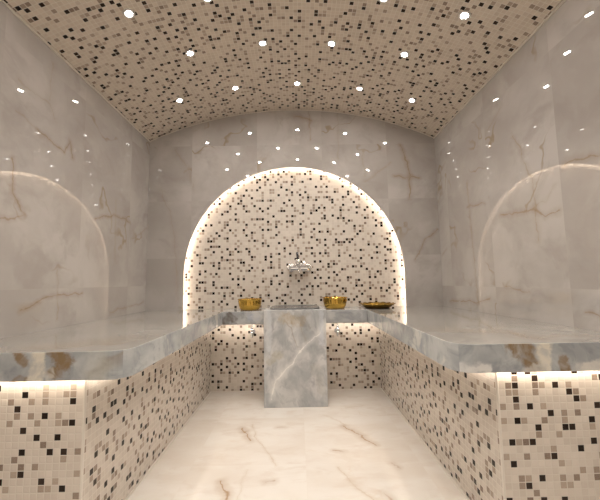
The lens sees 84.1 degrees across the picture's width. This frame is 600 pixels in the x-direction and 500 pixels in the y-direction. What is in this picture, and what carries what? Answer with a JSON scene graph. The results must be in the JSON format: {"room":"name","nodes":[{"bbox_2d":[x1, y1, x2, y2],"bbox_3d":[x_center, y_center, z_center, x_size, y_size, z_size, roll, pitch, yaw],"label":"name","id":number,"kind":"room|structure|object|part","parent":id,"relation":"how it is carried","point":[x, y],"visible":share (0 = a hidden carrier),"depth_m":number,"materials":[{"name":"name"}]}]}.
{"room":"spa","nodes":[
{"label":"spa","id":0,"kind":"room"},
{"bbox_2d":[0,1,149,337],"bbox_3d":[-1.399,-0.070,1.047,0.080,2.296,4.153,-1,-5,-1],"label":"wall","id":1,"kind":"structure","parent":0,"point":[74,171],"depth_m":1.91,"materials":[{"name":"stone"}]},
{"bbox_2d":[0,0,150,141],"bbox_3d":[-1.373,-1.190,1.124,0.008,0.010,3.933,-1,-5,-1],"label":"trim","id":2,"kind":"structure","parent":1,"relation":"attached to","point":[2,1],"depth_m":1.93,"materials":[{"name":"beige"}]},
{"bbox_2d":[4,0,562,140],"bbox_3d":[-0.058,-1.398,1.184,2.712,0.370,3.993,-1,-5,-1],"label":"ceiling","id":3,"kind":"structure","parent":0,"point":[140,64],"depth_m":2.18,"materials":[{"name":"tile"}]},
{"bbox_2d":[122,8,134,18],"bbox_3d":[-0.942,-1.300,1.830,0.063,0.022,0.065,-1,-5,5],"label":"recessed light","id":4,"kind":"object","parent":3,"relation":"in","point":[128,13],"visible":1,"depth_m":1.83,"materials":[{"name":"white"}]},
{"bbox_2d":[175,98,183,102],"bbox_3d":[-0.974,-1.210,2.690,0.063,0.022,0.065,-1,-5,5],"label":"recessed light","id":5,"kind":"object","parent":3,"relation":"in","point":[180,100],"visible":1,"depth_m":2.69,"materials":[{"name":"white"}]},
{"bbox_2d":[185,50,194,56],"bbox_3d":[-0.736,-1.318,2.230,0.064,0.018,0.065,-1,-5,5],"label":"recessed light","id":6,"kind":"object","parent":3,"relation":"in","point":[190,53],"visible":1,"depth_m":2.23,"materials":[{"name":"white"}]},
{"bbox_2d":[231,86,238,90],"bbox_3d":[-0.525,-1.316,2.703,0.064,0.014,0.065,-1,-5,5],"label":"recessed light","id":7,"kind":"object","parent":3,"relation":"in","point":[234,88],"visible":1,"depth_m":2.70,"materials":[{"name":"white"}]},
{"bbox_2d":[258,40,266,46],"bbox_3d":[-0.252,-1.392,2.240,0.065,0.009,0.065,0,-5,-6],"label":"recessed light","id":8,"kind":"object","parent":3,"relation":"in","point":[262,43],"visible":1,"depth_m":2.24,"materials":[{"name":"white"}]},
{"bbox_2d":[293,81,300,85],"bbox_3d":[-0.021,-1.356,2.711,0.065,0.005,0.065,0,-5,0],"label":"recessed light","id":9,"kind":"object","parent":3,"relation":"in","point":[296,83],"visible":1,"depth_m":2.71,"materials":[{"name":"white"}]},
{"bbox_2d":[327,40,335,46],"bbox_3d":[0.212,-1.392,2.244,0.065,0.010,0.065,-1,-5,5],"label":"recessed light","id":10,"kind":"object","parent":3,"relation":"in","point":[331,43],"visible":1,"depth_m":2.24,"materials":[{"name":"white"}]},
{"bbox_2d":[355,86,362,90],"bbox_3d":[0.484,-1.315,2.711,0.064,0.016,0.065,-1,-5,5],"label":"recessed light","id":11,"kind":"object","parent":3,"relation":"in","point":[358,88],"visible":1,"depth_m":2.71,"materials":[{"name":"white"}]},
{"bbox_2d":[399,51,408,57],"bbox_3d":[0.704,-1.317,2.241,0.063,0.020,0.065,-1,-5,5],"label":"recessed light","id":12,"kind":"object","parent":3,"relation":"in","point":[404,54],"visible":1,"depth_m":2.24,"materials":[{"name":"white"}]},
{"bbox_2d":[408,98,415,102],"bbox_3d":[0.911,-1.216,2.705,0.062,0.024,0.065,-1,-5,5],"label":"recessed light","id":13,"kind":"object","parent":3,"relation":"in","point":[411,100],"visible":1,"depth_m":2.70,"materials":[{"name":"white"}]},
{"bbox_2d":[458,10,470,20],"bbox_3d":[0.912,-1.300,1.844,0.062,0.024,0.065,-1,-5,5],"label":"recessed light","id":14,"kind":"object","parent":3,"relation":"in","point":[463,15],"visible":1,"depth_m":1.84,"materials":[{"name":"white"}]},
{"bbox_2d":[145,110,443,310],"bbox_3d":[-0.059,-0.401,3.043,2.645,1.844,0.018,-1,-5,-1],"label":"wall","id":15,"kind":"structure","parent":0,"point":[190,168],"depth_m":3.06,"materials":[{"name":"stone"}]},
{"bbox_2d":[151,110,432,140],"bbox_3d":[-0.072,-1.171,3.105,2.628,0.293,0.008,-1,-5,-1],"label":"trim","id":16,"kind":"structure","parent":15,"relation":"attached to","point":[270,110],"depth_m":3.11,"materials":[{"name":"beige"}]},
{"bbox_2d":[183,168,405,390],"bbox_3d":[-0.054,-0.033,3.100,2.645,2.566,0.080,-1,-5,-1],"label":"wall niche","id":17,"kind":"object","parent":15,"relation":"in","point":[243,245],"visible":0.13,"depth_m":3.05,"materials":[{"name":"tile"}]},
{"bbox_2d":[222,308,265,324],"bbox_3d":[-0.507,0.572,2.838,0.440,0.116,0.320,-1,-5,-1],"label":"countertop","id":18,"kind":"structure","parent":17,"relation":"attached to","point":[231,316],"depth_m":2.68,"materials":[{"name":"stone"}]},
{"bbox_2d":[237,298,261,310],"bbox_3d":[-0.429,0.466,2.850,0.212,0.095,0.212,-1,-5,-1],"label":"brass bowl","id":19,"kind":"object","parent":18,"relation":"on","point":[245,304],"visible":0.98,"depth_m":2.77,"materials":[{"name":"brown metal"}]},
{"bbox_2d":[250,325,254,337],"bbox_3d":[-0.426,0.699,2.944,0.052,0.153,0.084,-1,-5,-1],"label":"angle valve","id":20,"kind":"object","parent":17,"relation":"attached to","point":[252,331],"visible":0.94,"depth_m":2.93,"materials":[{"name":"silver metal"}]},
{"bbox_2d":[287,252,311,272],"bbox_3d":[-0.005,0.112,2.943,0.228,0.193,0.204,-1,-5,-1],"label":"mixer tap","id":21,"kind":"object","parent":17,"relation":"attached to","point":[297,266],"visible":1,"depth_m":2.96,"materials":[{"name":"silver metal"}]},
{"bbox_2d":[334,323,339,335],"bbox_3d":[0.334,0.687,2.951,0.052,0.153,0.084,-1,-5,-1],"label":"angle valve","id":22,"kind":"object","parent":17,"relation":"attached to","point":[337,330],"visible":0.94,"depth_m":2.93,"materials":[{"name":"silver metal"}]},
{"bbox_2d":[324,307,367,322],"bbox_3d":[0.422,0.557,2.846,0.440,0.116,0.320,-1,-5,-1],"label":"countertop","id":23,"kind":"structure","parent":17,"relation":"attached to","point":[348,314],"depth_m":2.69,"materials":[{"name":"stone"}]},
{"bbox_2d":[322,296,347,308],"bbox_3d":[0.301,0.453,2.857,0.218,0.097,0.218,-1,-5,-1],"label":"brass bowl","id":24,"kind":"object","parent":23,"relation":"on","point":[335,302],"visible":1,"depth_m":2.78,"materials":[{"name":"brown metal"}]},
{"bbox_2d":[127,389,466,499],"bbox_3d":[-0.017,1.091,0.947,2.805,0.080,4.153,-1,-5,-1],"label":"floor","id":25,"kind":"structure","parent":0,"point":[359,446],"depth_m":1.84,"materials":[{"name":"stone"}]},
{"bbox_2d":[0,309,228,499],"bbox_3d":[-0.985,0.809,2.052,0.736,0.722,1.830,-1,-5,-1],"label":"stone bench","id":26,"kind":"object","parent":25,"relation":"on","point":[87,409],"visible":0.98,"depth_m":1.30,"materials":[{"name":"tile"}]},
{"bbox_3d":[-0.783,0.774,1.195,0.010,0.623,0.010,-3,-6,22],"label":"corner trim","id":27,"kind":"part","parent":26,"relation":"part of","materials":[{"name":"beige stone"}]},
{"bbox_2d":[125,391,210,499],"bbox_3d":[-0.780,1.165,2.048,0.007,0.006,1.776,-1,-5,-1],"label":"trim","id":28,"kind":"structure","parent":25,"relation":"on","point":[164,450],"depth_m":1.86,"materials":[{"name":"beige"}]},
{"bbox_2d":[264,305,327,407],"bbox_3d":[-0.037,0.849,2.774,0.489,0.750,0.401,-1,-5,-1],"label":"sink","id":29,"kind":"object","parent":25,"relation":"on","point":[295,343],"visible":1,"depth_m":2.58,"materials":[{"name":"stone"}]},
{"bbox_2d":[270,305,319,309],"bbox_3d":[-0.043,0.480,2.802,0.410,0.012,0.370,-1,-5,-1],"label":"basin","id":30,"kind":"object","parent":29,"relation":"in","point":[276,307],"depth_m":2.77,"materials":[{"name":"grey stone"}]},
{"bbox_2d":[211,388,380,391],"bbox_3d":[-0.033,1.238,2.937,1.500,0.005,0.004,-1,-5,-1],"label":"trim","id":31,"kind":"structure","parent":25,"relation":"on","point":[363,388],"depth_m":2.94,"materials":[{"name":"beige stone"}]},
{"bbox_2d":[381,388,469,499],"bbox_3d":[0.727,1.142,2.062,0.007,0.006,1.776,-1,-5,-1],"label":"trim","id":32,"kind":"structure","parent":25,"relation":"on","point":[432,453],"depth_m":1.82,"materials":[{"name":"beige"}]},
{"bbox_2d":[362,306,599,499],"bbox_3d":[0.921,0.779,2.069,0.736,0.722,1.830,-1,-5,-1],"label":"stone bench","id":33,"kind":"object","parent":25,"relation":"on","point":[509,407],"visible":0.98,"depth_m":1.24,"materials":[{"name":"tile"}]},
{"bbox_2d":[359,302,395,308],"bbox_3d":[0.661,0.473,2.843,0.302,0.043,0.302,-1,-5,-1],"label":"dish","id":34,"kind":"object","parent":33,"relation":"on","point":[371,305],"visible":0.99,"depth_m":2.76,"materials":[{"name":"brown metal"}]},
{"bbox_3d":[0.734,0.751,1.209,0.010,0.623,0.010,1,-6,-23],"label":"corner trim","id":35,"kind":"part","parent":33,"relation":"part of","materials":[{"name":"beige stone"}]},
{"bbox_2d":[434,0,599,330],"bbox_3d":[1.326,-0.113,1.072,0.080,2.296,4.153,-1,-5,-1],"label":"wall","id":36,"kind":"structure","parent":0,"point":[518,166],"depth_m":1.82,"materials":[{"name":"stone"}]},
{"bbox_2d":[433,0,565,138],"bbox_3d":[1.264,-1.231,1.148,0.008,0.010,3.933,-1,-5,-1],"label":"trim","id":37,"kind":"structure","parent":36,"relation":"attached to","point":[563,1],"depth_m":1.99,"materials":[{"name":"beige stone"}]}
]}

